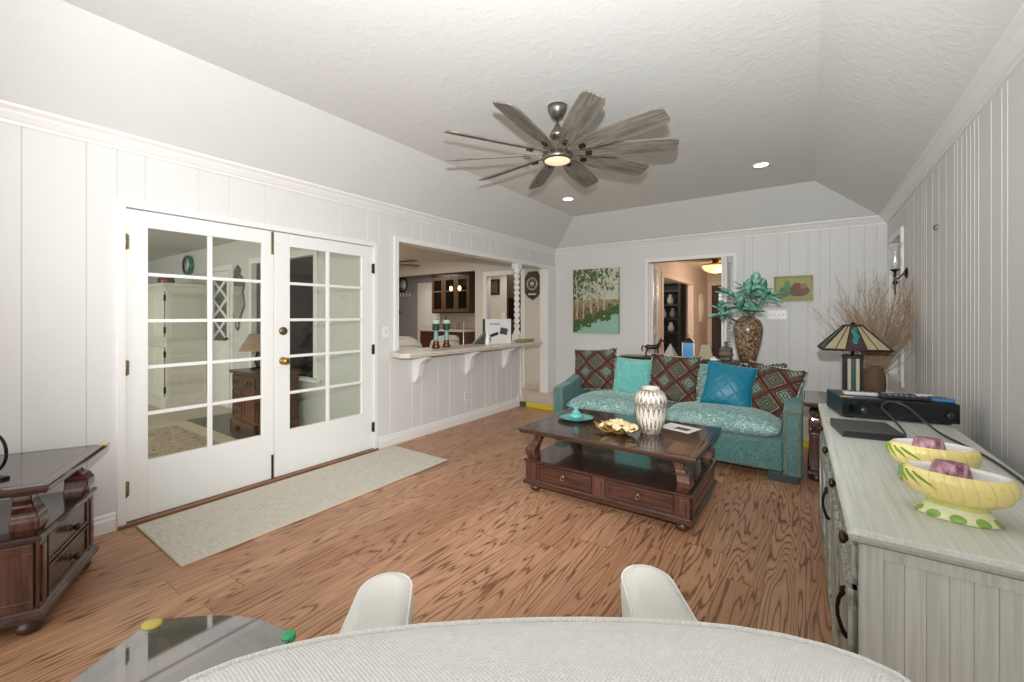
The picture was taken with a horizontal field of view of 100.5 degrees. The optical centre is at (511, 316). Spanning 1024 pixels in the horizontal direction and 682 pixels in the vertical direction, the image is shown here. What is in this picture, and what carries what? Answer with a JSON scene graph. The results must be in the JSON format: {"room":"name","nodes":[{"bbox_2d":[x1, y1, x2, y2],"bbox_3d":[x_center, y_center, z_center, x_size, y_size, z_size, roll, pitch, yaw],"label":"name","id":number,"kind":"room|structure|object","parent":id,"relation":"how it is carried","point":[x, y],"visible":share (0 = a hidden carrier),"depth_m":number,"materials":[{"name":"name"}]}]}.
{"room":"living room","nodes":[
{"label":"living room","id":0,"kind":"room"},
{"bbox_2d":[148,229,236,260],"bbox_3d":[-5.953,-1.130,4.347,7.260,0.060,5.300,0,0,35],"label":"ceiling","id":1,"kind":"structure","parent":0,"point":[161,244],"depth_m":6.43,"materials":[{"name":"grey paint"}]},
{"bbox_2d":[148,241,359,425],"bbox_3d":[-4.405,0.100,6.560,7.260,2.500,0.100,0,0,35],"label":"wall partition","id":2,"kind":"structure","parent":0,"point":[344,269],"depth_m":4.94,"materials":[{"name":"white paint"}]},
{"bbox_2d":[182,255,193,274],"bbox_3d":[-5.481,-0.865,7.203,0.330,0.330,0.075,0,0,35],"label":"wall clock","id":3,"kind":"object","parent":2,"relation":"attached to","point":[188,261],"visible":1,"depth_m":7.17,"materials":[{"name":"teal ceramic"}]},
{"bbox_2d":[212,270,229,407],"bbox_3d":[-4.449,0.335,6.479,0.660,2.030,0.080,0,0,35],"label":"door","id":4,"kind":"structure","parent":2,"relation":"in","point":[220,289],"depth_m":6.46,"materials":[{"name":"white paint"}]},
{"bbox_2d":[212,264,234,407],"bbox_3d":[-4.434,0.290,6.501,0.840,2.120,0.030,0,0,35],"label":"trim","id":5,"kind":"structure","parent":2,"relation":"attached to","point":[231,267],"depth_m":6.27,"materials":[{"name":"white paint"}]},
{"bbox_2d":[233,265,244,330],"bbox_3d":[-3.992,-0.270,6.191,0.440,0.960,0.026,0,0,35],"label":"wall mirror","id":6,"kind":"object","parent":2,"relation":"attached to","point":[238,287],"visible":0.89,"depth_m":6.16,"materials":[{"name":"silver metal"}]},
{"bbox_2d":[249,249,319,383],"bbox_3d":[-2.972,-0.010,5.521,1.840,1.600,0.160,0,0,35],"label":"window","id":7,"kind":"structure","parent":2,"relation":"in","point":[303,263],"depth_m":5.32,"materials":[{"name":"white paint"}]},
{"bbox_2d":[0,121,554,517],"bbox_3d":[-1.849,0.100,3.759,0.140,2.500,9.040,0,0,35],"label":"wall","id":8,"kind":"structure","parent":0,"point":[59,194],"depth_m":2.62,"materials":[{"name":"paint"}]},
{"bbox_2d":[94,512,116,536],"bbox_3d":[-3.439,1.292,1.351,0.016,0.115,3.272,0,0,35],"label":"baseboard","id":9,"kind":"structure","parent":8,"relation":"attached to","point":[107,523],"depth_m":2.65,"materials":[{"name":"white paint"}]},
{"bbox_2d":[125,208,273,521],"bbox_3d":[-2.230,0.314,3.112,0.059,2.020,0.943,0,0,35],"label":"door","id":10,"kind":"structure","parent":8,"relation":"in","point":[154,485],"depth_m":3.01,"materials":[{"name":"white paint"}]},
{"bbox_2d":[116,199,377,529],"bbox_3d":[-1.988,0.302,3.545,0.158,2.095,1.980,0,0,35],"label":"trim","id":11,"kind":"structure","parent":8,"relation":"attached to","point":[121,205],"depth_m":2.72,"materials":[{"name":"white paint"}]},
{"bbox_2d":[117,448,378,529],"bbox_3d":[-1.981,1.339,3.540,0.175,0.022,1.979,0,0,35],"label":"trim","id":12,"kind":"structure","parent":8,"relation":"attached to","point":[128,524],"depth_m":3.23,"materials":[{"name":"brown wood"}]},
{"bbox_2d":[274,232,374,477],"bbox_3d":[-1.654,0.314,3.889,0.112,2.020,0.983,0,0,35],"label":"door","id":13,"kind":"structure","parent":8,"relation":"in","point":[305,446],"depth_m":3.83,"materials":[{"name":"white paint"}]},
{"bbox_2d":[378,399,517,448],"bbox_3d":[-0.622,1.292,5.378,0.016,0.115,2.570,0,0,35],"label":"baseboard","id":14,"kind":"structure","parent":8,"relation":"attached to","point":[395,438],"depth_m":5.06,"materials":[{"name":"white paint"}]},
{"bbox_2d":[390,341,541,382],"bbox_3d":[-0.492,0.552,5.482,0.510,0.355,2.720,0,0,35],"label":"countertop","id":15,"kind":"structure","parent":8,"relation":"attached to","point":[420,356],"depth_m":5.02,"materials":[{"name":"stone"}]},
{"bbox_2d":[432,320,439,347],"bbox_3d":[-0.898,0.208,5.032,0.096,0.332,0.096,0,0,35],"label":"candle holder","id":16,"kind":"object","parent":15,"relation":"on","point":[435,323],"visible":1,"depth_m":5.00,"materials":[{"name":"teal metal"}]},
{"bbox_2d":[443,320,449,346],"bbox_3d":[-0.796,0.208,5.177,0.096,0.332,0.096,0,0,35],"label":"candle holder","id":17,"kind":"object","parent":15,"relation":"on","point":[446,323],"visible":1,"depth_m":5.15,"materials":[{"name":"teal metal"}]},
{"bbox_2d":[483,319,510,343],"bbox_3d":[-0.208,0.204,5.895,0.382,0.340,0.102,0,0,-23],"label":"product box","id":18,"kind":"object","parent":15,"relation":"on","point":[499,329],"visible":0.8,"depth_m":5.85,"materials":[{"name":"white cardboard"}]},
{"bbox_2d":[512,263,521,340],"bbox_3d":[0.072,-0.212,6.454,0.120,1.171,0.120,0,0,35],"label":"turned post","id":19,"kind":"object","parent":15,"relation":"on","point":[516,267],"visible":0.98,"depth_m":6.42,"materials":[{"name":"white paint"}]},
{"bbox_2d":[394,235,555,392],"bbox_3d":[-0.306,0.212,5.952,0.161,2.135,3.467,0,0,35],"label":"trim","id":20,"kind":"structure","parent":8,"relation":"attached to","point":[547,273],"depth_m":7.12,"materials":[{"name":"white paint"}]},
{"bbox_2d":[0,3,1023,254],"bbox_3d":[-0.049,-1.105,2.438,4.324,0.094,8.940,0,0,35],"label":"trim","id":21,"kind":"structure","parent":8,"relation":"attached to","point":[1007,54],"depth_m":2.98,"materials":[{"name":"white paint"}]},
{"bbox_2d":[517,347,522,405],"bbox_3d":[0.060,0.887,6.478,0.163,0.925,0.125,0,0,35],"label":"trim","id":22,"kind":"structure","parent":8,"relation":"attached to","point":[519,397],"depth_m":6.45,"materials":[{"name":"white paint"}]},
{"bbox_2d":[0,404,833,681],"bbox_3d":[-3.478,1.400,4.166,11.924,0.100,7.840,0,0,35],"label":"floor","id":23,"kind":"structure","parent":0,"point":[473,539],"depth_m":2.36,"materials":[{"name":"brown wood"}]},
{"bbox_2d":[0,442,109,634],"bbox_3d":[-2.373,1.029,1.956,0.605,0.642,0.682,0,0,-28],"label":"end table","id":24,"kind":"object","parent":23,"relation":"on","point":[46,540],"visible":1,"depth_m":1.89,"materials":[{"name":"brown wood"}]},
{"bbox_2d":[0,435,9,480],"bbox_3d":[-2.279,0.607,1.860,0.171,0.206,0.028,0,0,5],"label":"ring ornament","id":25,"kind":"object","parent":24,"relation":"on","point":[2,440],"visible":1,"depth_m":1.85,"materials":[{"name":"black metal"}]},
{"bbox_2d":[0,487,96,547],"bbox_3d":[-2.373,0.945,1.951,0.532,0.026,0.606,0,0,-28],"label":"shelf","id":26,"kind":"object","parent":24,"relation":"attached to","point":[61,506],"depth_m":2.01,"materials":[{"name":"brown wood"}]},
{"bbox_2d":[148,282,206,408],"bbox_3d":[-5.258,0.432,6.607,1.070,1.835,0.560,0,0,35],"label":"armoire","id":27,"kind":"object","parent":23,"relation":"on","point":[168,342],"visible":0.82,"depth_m":6.34,"materials":[{"name":"white wood"}]},
{"bbox_2d":[70,615,295,681],"bbox_3d":[-0.823,1.097,0.910,0.444,0.506,0.607,0,0,6],"label":"glass table","id":28,"kind":"object","parent":23,"relation":"on","point":[174,649],"visible":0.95,"depth_m":1.09,"materials":[{"name":"clear glass"}]},
{"bbox_2d":[148,420,237,458],"bbox_3d":[-3.959,1.345,3.447,2.760,0.010,3.070,0,0,35],"label":"area rug","id":29,"kind":"object","parent":23,"relation":"on","point":[174,437],"visible":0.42,"depth_m":4.67,"materials":[{"name":"beige carpet"}]},
{"bbox_2d":[229,368,300,436],"bbox_3d":[-2.962,0.993,5.116,0.660,0.715,0.532,0,0,35],"label":"dresser","id":30,"kind":"object","parent":23,"relation":"on","point":[245,381],"visible":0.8,"depth_m":4.95,"materials":[{"name":"brown wood"}]},
{"bbox_2d":[239,334,259,368],"bbox_3d":[-3.102,0.424,5.196,0.400,0.420,0.400,0,0,35],"label":"table lamp","id":31,"kind":"object","parent":30,"relation":"on","point":[252,342],"visible":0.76,"depth_m":5.06,"materials":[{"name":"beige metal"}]},
{"bbox_2d":[136,446,448,567],"bbox_3d":[-1.500,1.344,3.351,0.776,0.011,2.067,0,0,35],"label":"runner rug","id":32,"kind":"object","parent":23,"relation":"on","point":[192,535],"visible":1,"depth_m":3.04,"materials":[{"name":"beige carpet"}]},
{"bbox_2d":[181,564,911,681],"bbox_3d":[0.028,0.855,0.814,0.822,0.990,0.926,0,0,-2],"label":"armchair","id":33,"kind":"object","parent":23,"relation":"on","point":[657,637],"visible":1,"depth_m":0.46,"materials":[{"name":"fabric"}]},
{"bbox_2d":[518,407,721,531],"bbox_3d":[0.835,1.105,3.296,1.290,0.490,0.900,0,0,35],"label":"coffee table","id":34,"kind":"object","parent":23,"relation":"on","point":[669,475],"visible":0.98,"depth_m":3.02,"materials":[{"name":"brown wood"}]},
{"bbox_2d":[558,412,594,421],"bbox_3d":[0.535,0.847,3.556,0.304,0.026,0.304,0,0,35],"label":"plate","id":35,"kind":"object","parent":34,"relation":"on","point":[564,416],"visible":0.82,"depth_m":3.55,"materials":[{"name":"teal ceramic"}]},
{"bbox_2d":[569,405,582,418],"bbox_3d":[0.535,0.798,3.556,0.116,0.106,0.116,0,0,35],"label":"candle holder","id":36,"kind":"object","parent":35,"relation":"on","point":[575,414],"visible":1,"depth_m":3.53,"materials":[{"name":"teal glass"}]},
{"bbox_2d":[594,418,639,434],"bbox_3d":[0.767,0.808,3.145,0.375,0.115,0.244,0,0,41],"label":"centrepiece","id":37,"kind":"object","parent":34,"relation":"on","point":[617,426],"visible":1,"depth_m":3.09,"materials":[{"name":"gold metal"}]},
{"bbox_2d":[523,440,716,498],"bbox_3d":[0.835,1.109,3.296,1.232,0.025,0.852,0,0,35],"label":"shelf","id":38,"kind":"object","parent":34,"relation":"attached to","point":[652,475],"depth_m":3.11,"materials":[{"name":"brown wood"}]},
{"bbox_2d":[634,386,667,434],"bbox_3d":[1.026,0.691,3.151,0.236,0.338,0.236,0,0,35],"label":"vase","id":39,"kind":"object","parent":34,"relation":"on","point":[650,402],"visible":1,"depth_m":3.07,"materials":[{"name":"ceramic"}]},
{"bbox_2d":[663,423,700,433],"bbox_3d":[1.290,0.859,3.284,0.189,0.003,0.252,0,0,-39],"label":"brochure","id":40,"kind":"object","parent":34,"relation":"on","point":[672,426],"visible":0.93,"depth_m":3.26,"materials":[{"name":"white paper"}]},
{"bbox_2d":[553,364,802,484],"bbox_3d":[1.638,0.932,4.404,2.255,0.835,0.945,0,0,35],"label":"sofa","id":41,"kind":"object","parent":23,"relation":"on","point":[752,437],"visible":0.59,"depth_m":3.70,"materials":[{"name":"teal fabric"}]},
{"bbox_2d":[575,348,616,390],"bbox_3d":[0.959,0.616,4.946,0.589,0.522,0.189,0,0,39],"label":"throw pillow","id":42,"kind":"object","parent":41,"relation":"on","point":[596,368],"visible":0.92,"depth_m":4.87,"materials":[{"name":"fabric"}]},
{"bbox_2d":[566,390,672,415],"bbox_3d":[1.165,0.930,4.604,0.998,0.210,0.720,0,0,35],"label":"seat cushion","id":43,"kind":"object","parent":41,"relation":"on","point":[617,402],"depth_m":4.46,"materials":[{"name":"teal fabric"}]},
{"bbox_2d":[612,356,650,393],"bbox_3d":[1.327,0.660,4.689,0.462,0.425,0.195,0,0,31],"label":"throw pillow","id":44,"kind":"object","parent":41,"relation":"on","point":[631,375],"visible":0.89,"depth_m":4.63,"materials":[{"name":"teal fabric"}]},
{"bbox_2d":[649,353,701,402],"bbox_3d":[1.666,0.645,4.398,0.507,0.508,0.218,0,0,42],"label":"throw pillow","id":45,"kind":"object","parent":41,"relation":"on","point":[677,377],"visible":0.81,"depth_m":4.32,"materials":[{"name":"fabric"}]},
{"bbox_2d":[665,400,782,436],"bbox_3d":[1.987,0.930,4.028,0.998,0.210,0.720,0,0,35],"label":"seat cushion","id":46,"kind":"object","parent":41,"relation":"on","point":[734,421],"depth_m":3.76,"materials":[{"name":"teal fabric"}]},
{"bbox_2d":[700,359,758,407],"bbox_3d":[2.066,0.660,4.062,0.500,0.473,0.210,0,0,29],"label":"throw pillow","id":47,"kind":"object","parent":41,"relation":"on","point":[726,384],"visible":0.94,"depth_m":4.00,"materials":[{"name":"teal fabric"}]},
{"bbox_2d":[746,360,808,419],"bbox_3d":[2.362,0.675,3.927,0.243,0.505,0.576,0,0,-34],"label":"throw pillow","id":48,"kind":"object","parent":41,"relation":"on","point":[772,385],"visible":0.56,"depth_m":3.82,"materials":[{"name":"fabric"}]},
{"bbox_2d":[619,354,746,365],"bbox_3d":[2.010,0.920,5.037,1.440,0.860,0.280,0,0,35],"label":"table","id":49,"kind":"object","parent":23,"relation":"on","point":[632,356],"visible":0.22,"depth_m":4.84,"materials":[{"name":"brown wood"}]},
{"bbox_2d":[641,339,664,355],"bbox_3d":[1.732,0.375,5.227,0.289,0.229,0.065,0,0,10],"label":"horse figurine","id":50,"kind":"object","parent":49,"relation":"on","point":[655,346],"visible":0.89,"depth_m":5.21,"materials":[{"name":"brown metal"}]},
{"bbox_2d":[682,334,694,356],"bbox_3d":[2.066,0.347,4.986,0.136,0.285,0.130,0,0,27],"label":"lantern","id":51,"kind":"object","parent":49,"relation":"on","point":[688,345],"visible":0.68,"depth_m":4.94,"materials":[{"name":"blue glass"}]},
{"bbox_2d":[699,344,712,359],"bbox_3d":[2.221,0.406,4.878,0.154,0.168,0.079,0,0,29],"label":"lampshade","id":52,"kind":"object","parent":49,"relation":"on","point":[705,350],"visible":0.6,"depth_m":4.85,"materials":[{"name":"beige fabric"}]},
{"bbox_2d":[718,341,733,360],"bbox_3d":[2.391,0.382,4.759,0.148,0.215,0.148,0,0,-33],"label":"jar","id":53,"kind":"object","parent":49,"relation":"on","point":[725,353],"visible":1,"depth_m":4.71,"materials":[{"name":"grey ceramic"}]},
{"bbox_2d":[733,316,763,361],"bbox_3d":[2.568,0.242,4.635,0.292,0.495,0.292,0,0,18],"label":"floor vase","id":54,"kind":"object","parent":49,"relation":"on","point":[748,333],"visible":0.94,"depth_m":4.54,"materials":[{"name":"ceramic"}]},
{"bbox_2d":[707,272,783,323],"bbox_3d":[2.536,-0.196,4.656,0.708,0.591,0.417,0,0,18],"label":"leaf spray","id":55,"kind":"object","parent":54,"relation":"in","point":[752,287],"visible":0.85,"depth_m":4.59,"materials":[{"name":"green"}]},
{"bbox_2d":[803,390,826,481],"bbox_3d":[2.847,1.025,3.573,0.660,0.650,0.700,0,0,35],"label":"end table","id":56,"kind":"object","parent":23,"relation":"on","point":[812,399],"visible":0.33,"depth_m":3.48,"materials":[{"name":"brown wood"}]},
{"bbox_2d":[808,416,819,433],"bbox_3d":[2.847,0.945,3.573,0.592,0.026,0.632,0,0,35],"label":"shelf","id":57,"kind":"object","parent":56,"relation":"attached to","point":[811,430],"depth_m":3.48,"materials":[{"name":"brown wood"}]},
{"bbox_2d":[817,322,894,390],"bbox_3d":[2.784,0.372,3.483,0.450,0.655,0.450,0,0,32],"label":"table lamp","id":58,"kind":"object","parent":56,"relation":"on","point":[852,337],"visible":0.92,"depth_m":3.41,"materials":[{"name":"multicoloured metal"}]},
{"bbox_2d":[808,268,915,391],"bbox_3d":[3.046,0.145,3.761,0.727,1.109,0.632,0,0,35],"label":"arrangement","id":59,"kind":"object","parent":56,"relation":"on","point":[875,365],"visible":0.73,"depth_m":3.62,"materials":[{"name":"beige plant"}]},
{"bbox_2d":[818,403,1023,681],"bbox_3d":[1.652,0.955,1.798,0.566,0.791,1.970,0,0,34],"label":"sideboard","id":60,"kind":"object","parent":23,"relation":"on","point":[918,595],"visible":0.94,"depth_m":1.09,"materials":[{"name":"white wood"}]},
{"bbox_2d":[830,418,904,440],"bbox_3d":[1.686,0.540,2.036,0.225,0.038,0.242,0,0,26],"label":"laptop","id":61,"kind":"object","parent":60,"relation":"on","point":[872,430],"visible":0.88,"depth_m":1.97,"materials":[{"name":"grey plastic"}]},
{"bbox_2d":[827,389,959,424],"bbox_3d":[2.103,0.503,2.385,0.490,0.113,0.316,0,0,23],"label":"stereo receiver","id":62,"kind":"object","parent":60,"relation":"on","point":[853,406],"visible":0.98,"depth_m":2.27,"materials":[{"name":"black plastic"}]},
{"bbox_2d":[842,390,878,396],"bbox_3d":[1.989,0.435,2.410,0.190,0.023,0.050,0,0,25],"label":"remote control","id":63,"kind":"object","parent":62,"relation":"on","point":[846,392],"visible":0.91,"depth_m":2.40,"materials":[{"name":"grey plastic"}]},
{"bbox_2d":[880,394,931,401],"bbox_3d":[2.109,0.435,2.283,0.200,0.023,0.048,0,0,29],"label":"remote control","id":64,"kind":"object","parent":62,"relation":"on","point":[884,396],"visible":1,"depth_m":2.27,"materials":[{"name":"black plastic"}]},
{"bbox_2d":[921,396,954,403],"bbox_3d":[2.228,0.435,2.232,0.130,0.023,0.040,0,0,43],"label":"remote control","id":65,"kind":"object","parent":62,"relation":"on","point":[934,398],"visible":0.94,"depth_m":2.21,"materials":[{"name":"blue plastic"}]},
{"bbox_2d":[886,438,982,480],"bbox_3d":[1.413,0.495,1.434,0.238,0.128,0.145,0,0,31],"label":"bowl","id":66,"kind":"object","parent":60,"relation":"on","point":[901,450],"visible":0.49,"depth_m":1.40,"materials":[{"name":"yellow ceramic"}]},
{"bbox_2d":[912,436,945,449],"bbox_3d":[1.414,0.449,1.446,0.092,0.072,0.066,0,0,31],"label":"candle","id":67,"kind":"object","parent":66,"relation":"in","point":[919,441],"visible":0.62,"depth_m":1.43,"materials":[{"name":"pink wax"}]},
{"bbox_2d":[881,401,1023,483],"bbox_3d":[1.738,0.494,1.652,0.222,0.129,1.117,0,0,27],"label":"cable","id":68,"kind":"object","parent":60,"relation":"on","point":[884,403],"visible":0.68,"depth_m":1.99,"materials":[{"name":"grey plastic"}]},
{"bbox_2d":[898,461,1021,529],"bbox_3d":[1.240,0.495,1.190,0.238,0.128,0.145,0,0,44],"label":"bowl","id":69,"kind":"object","parent":60,"relation":"on","point":[962,501],"visible":0.95,"depth_m":1.15,"materials":[{"name":"yellow ceramic"}]},
{"bbox_2d":[929,459,972,479],"bbox_3d":[1.242,0.449,1.206,0.092,0.072,0.066,0,0,44],"label":"candle","id":70,"kind":"object","parent":69,"relation":"in","point":[947,467],"visible":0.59,"depth_m":1.19,"materials":[{"name":"pink wax"}]},
{"bbox_2d":[399,245,472,265],"bbox_3d":[-2.800,-1.180,8.854,7.260,0.060,5.500,0,0,35],"label":"ceiling","id":71,"kind":"structure","parent":0,"point":[405,252],"depth_m":8.04,"materials":[{"name":"beige paint"}]},
{"bbox_2d":[399,271,474,339],"bbox_3d":[-5.520,0.100,7.462,4.600,2.500,10.900,0,0,35],"label":"wall","id":72,"kind":"structure","parent":0,"point":[408,306],"depth_m":12.15,"materials":[{"name":"grey paint"}]},
{"bbox_2d":[399,278,407,291],"bbox_3d":[-3.168,-0.910,12.323,0.430,0.430,0.035,0,0,35],"label":"wall clock","id":73,"kind":"object","parent":72,"relation":"attached to","point":[403,284],"visible":0.88,"depth_m":12.30,"materials":[{"name":"black plastic"}]},
{"bbox_2d":[418,282,439,341],"bbox_3d":[-2.304,0.175,11.709,0.860,2.210,0.051,0,0,35],"label":"door","id":74,"kind":"structure","parent":72,"relation":"in","point":[425,315],"depth_m":11.74,"materials":[{"name":"white paint"}]},
{"bbox_2d":[430,271,474,312],"bbox_3d":[-1.520,-0.600,10.990,1.350,1.040,0.330,0,0,35],"label":"upper cabinet","id":75,"kind":"object","parent":72,"relation":"attached to","point":[444,300],"visible":0.99,"depth_m":10.79,"materials":[{"name":"brown wood"}]},
{"bbox_2d":[440,313,474,327],"bbox_3d":[-1.474,0.111,11.152,1.480,0.379,0.012,0,0,35],"label":"backsplash","id":76,"kind":"structure","parent":72,"relation":"attached to","point":[468,319],"depth_m":11.05,"materials":[{"name":"tile"}]},
{"bbox_2d":[491,276,506,318],"bbox_3d":[-0.009,0.100,8.579,2.250,2.500,0.950,0,0,35],"label":"wall","id":77,"kind":"structure","parent":0,"point":[498,302],"depth_m":9.20,"materials":[{"name":"beige paint"}]},
{"bbox_2d":[491,279,499,294],"bbox_3d":[-0.393,-0.640,9.287,0.300,0.340,0.028,0,0,35],"label":"framed picture","id":78,"kind":"object","parent":77,"relation":"attached to","point":[495,283],"visible":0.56,"depth_m":9.24,"materials":[{"name":"black plastic"}]},
{"bbox_2d":[0,0,1023,247],"bbox_3d":[-0.032,-1.327,2.463,4.424,0.505,9.000,0,0,35],"label":"ceiling","id":79,"kind":"structure","parent":0,"point":[842,98],"depth_m":2.68,"materials":[{"name":"white paint"}]},
{"bbox_2d":[445,90,678,189],"bbox_3d":[0.327,-1.306,3.067,1.636,0.408,1.648,0,0,35],"label":"ceiling fan","id":80,"kind":"object","parent":79,"relation":"hanging from","point":[602,148],"visible":1,"depth_m":2.92,"materials":[{"name":"grey wood"}]},
{"bbox_2d":[399,224,886,411],"bbox_3d":[-0.446,0.100,8.239,11.824,2.500,0.110,0,0,35],"label":"wall","id":81,"kind":"structure","parent":0,"point":[794,340],"depth_m":5.53,"materials":[{"name":"paint"}]},
{"bbox_2d":[483,269,524,386],"bbox_3d":[-0.129,0.210,8.007,0.970,2.140,0.130,0,0,35],"label":"trim","id":82,"kind":"structure","parent":81,"relation":"attached to","point":[487,276],"depth_m":7.95,"materials":[{"name":"white paint"}]},
{"bbox_2d":[525,271,539,299],"bbox_3d":[0.361,-0.542,7.578,0.330,0.515,0.043,0,0,35],"label":"wall clock","id":83,"kind":"object","parent":81,"relation":"attached to","point":[532,279],"visible":1,"depth_m":7.57,"materials":[{"name":"brown wood"}]},
{"bbox_2d":[573,267,619,333],"bbox_3d":[1.351,-0.250,6.890,0.790,1.040,0.036,0,0,35],"label":"canvas painting","id":84,"kind":"object","parent":81,"relation":"attached to","point":[596,295],"visible":1,"depth_m":6.86,"materials":[{"name":"green"}]},
{"bbox_2d":[649,264,657,354],"bbox_3d":[2.174,0.240,6.540,0.063,2.060,0.290,0,0,35],"label":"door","id":85,"kind":"structure","parent":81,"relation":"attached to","point":[653,269],"depth_m":6.43,"materials":[{"name":"white paint"}]},
{"bbox_2d":[645,252,736,359],"bbox_3d":[2.550,0.210,6.131,1.240,2.140,0.128,0,0,35],"label":"trim","id":86,"kind":"structure","parent":81,"relation":"attached to","point":[733,255],"depth_m":6.17,"materials":[{"name":"white paint"}]},
{"bbox_2d":[721,256,732,358],"bbox_3d":[2.872,0.240,5.675,0.063,2.060,0.290,0,0,44],"label":"shutter","id":87,"kind":"object","parent":81,"relation":"attached to","point":[726,261],"visible":0.38,"depth_m":5.59,"materials":[{"name":"white paint"}]},
{"bbox_2d":[767,310,786,318],"bbox_3d":[3.402,-0.025,5.470,0.207,0.104,0.016,0,0,35],"label":"light switch","id":88,"kind":"object","parent":81,"relation":"attached to","point":[771,314],"visible":1,"depth_m":5.46,"materials":[{"name":"white plastic"}]},
{"bbox_2d":[774,275,812,301],"bbox_3d":[3.540,-0.344,5.366,0.410,0.332,0.024,0,0,35],"label":"framed picture","id":89,"kind":"object","parent":81,"relation":"attached to","point":[795,288],"visible":0.84,"depth_m":5.35,"materials":[{"name":"green"}]},
{"bbox_2d":[522,387,808,440],"bbox_3d":[0.395,1.365,8.938,12.800,0.170,9.300,0,0,35],"label":"floor","id":90,"kind":"structure","parent":0,"point":[532,395],"depth_m":6.64,"materials":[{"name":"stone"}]},
{"bbox_2d":[399,339,421,349],"bbox_3d":[-1.470,0.780,5.480,0.550,1.000,0.585,0,0,-35],"label":"dining chair","id":91,"kind":"object","parent":90,"relation":"on","point":[403,343],"visible":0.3,"depth_m":5.27,"materials":[{"name":"beige fabric"}]},
{"bbox_2d":[430,335,459,346],"bbox_3d":[-1.121,0.780,6.587,0.585,1.000,0.550,0,0,45],"label":"dining chair","id":92,"kind":"object","parent":90,"relation":"on","point":[453,339],"visible":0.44,"depth_m":6.39,"materials":[{"name":"beige fabric"}]},
{"bbox_2d":[418,329,474,347],"bbox_3d":[-1.649,0.805,10.902,1.480,0.950,0.622,0,0,35],"label":"base cabinet","id":93,"kind":"object","parent":90,"relation":"on","point":[426,335],"visible":0.34,"depth_m":10.65,"materials":[{"name":"wood"}]},
{"bbox_2d":[418,329,474,331],"bbox_3d":[-1.648,0.355,10.903,1.480,0.050,0.620,0,0,35],"label":"countertop","id":94,"kind":"structure","parent":93,"relation":"on","point":[441,330],"depth_m":10.65,"materials":[{"name":"stone"}]},
{"bbox_2d":[507,275,520,340],"bbox_3d":[0.392,0.180,8.481,0.900,2.200,0.450,0,0,35],"label":"tall cabinet","id":95,"kind":"object","parent":90,"relation":"on","point":[510,279],"visible":0.18,"depth_m":8.52,"materials":[{"name":"brown wood"}]},
{"bbox_2d":[520,401,808,447],"bbox_3d":[1.877,1.313,5.196,4.289,0.074,0.013,0,0,35],"label":"strip","id":96,"kind":"object","parent":90,"relation":"attached to","point":[522,403],"visible":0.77,"depth_m":6.20,"materials":[{"name":"yellow"}]},
{"bbox_2d":[664,282,685,356],"bbox_3d":[4.089,0.205,11.113,0.720,2.150,0.560,0,0,35],"label":"bookcase","id":97,"kind":"object","parent":90,"relation":"on","point":[678,290],"visible":0.37,"depth_m":11.05,"materials":[{"name":"black wood"}]},
{"bbox_2d":[651,261,706,356],"bbox_3d":[3.442,0.125,8.759,0.100,2.450,5.200,0,0,35],"label":"wall","id":98,"kind":"structure","parent":0,"point":[679,269],"depth_m":9.76,"materials":[{"name":"beige paint"}]},
{"bbox_2d":[661,272,693,354],"bbox_3d":[3.323,0.245,8.573,0.118,2.070,2.520,0,0,35],"label":"trim","id":99,"kind":"structure","parent":98,"relation":"attached to","point":[670,277],"depth_m":8.83,"materials":[{"name":"beige wood"}]},
{"bbox_2d":[699,294,703,321],"bbox_3d":[4.516,-0.200,10.204,0.144,0.660,0.360,0,0,35],"label":"wall light","id":100,"kind":"object","parent":98,"relation":"attached to","point":[701,299],"visible":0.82,"depth_m":10.09,"materials":[{"name":"beige"}]},
{"bbox_2d":[664,273,720,344],"bbox_3d":[5.289,0.125,10.701,6.800,2.450,0.100,0,0,35],"label":"wall","id":101,"kind":"structure","parent":0,"point":[711,277],"depth_m":10.86,"materials":[{"name":"beige paint"}]},
{"bbox_2d":[708,281,720,358],"bbox_3d":[5.447,0.200,10.535,1.110,2.160,0.070,0,0,35],"label":"door","id":102,"kind":"structure","parent":101,"relation":"in","point":[714,323],"depth_m":10.75,"materials":[{"name":"brown wood"}]},
{"bbox_2d":[679,258,720,272],"bbox_3d":[3.796,-1.135,8.566,6.800,0.070,5.310,0,0,35],"label":"ceiling","id":103,"kind":"structure","parent":0,"point":[696,264],"depth_m":8.69,"materials":[{"name":"beige paint"}]},
{"bbox_2d":[701,259,720,274],"bbox_3d":[3.930,-0.948,8.235,0.490,0.305,0.490,0,0,35],"label":"ceiling lamp","id":104,"kind":"object","parent":103,"relation":"attached to","point":[715,266],"visible":0.8,"depth_m":8.12,"materials":[{"name":"brown"}]},
{"bbox_2d":[887,61,1023,476],"bbox_3d":[1.800,0.100,1.206,0.120,2.500,9.040,0,0,35],"label":"wall","id":105,"kind":"structure","parent":0,"point":[967,343],"depth_m":2.29,"materials":[{"name":"paint"}]},
{"bbox_2d":[888,226,903,387],"bbox_3d":[3.958,-0.090,4.309,0.142,1.520,0.840,0,0,35],"label":"window","id":106,"kind":"structure","parent":105,"relation":"in","point":[896,241],"depth_m":4.59,"materials":[{"name":"white paint"}]},
{"bbox_2d":[886,243,907,294],"bbox_3d":[3.539,-0.438,3.919,0.142,0.485,0.120,0,0,35],"label":"wall sconce","id":107,"kind":"object","parent":105,"relation":"attached to","point":[894,269],"visible":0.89,"depth_m":3.92,"materials":[{"name":"black metal"}]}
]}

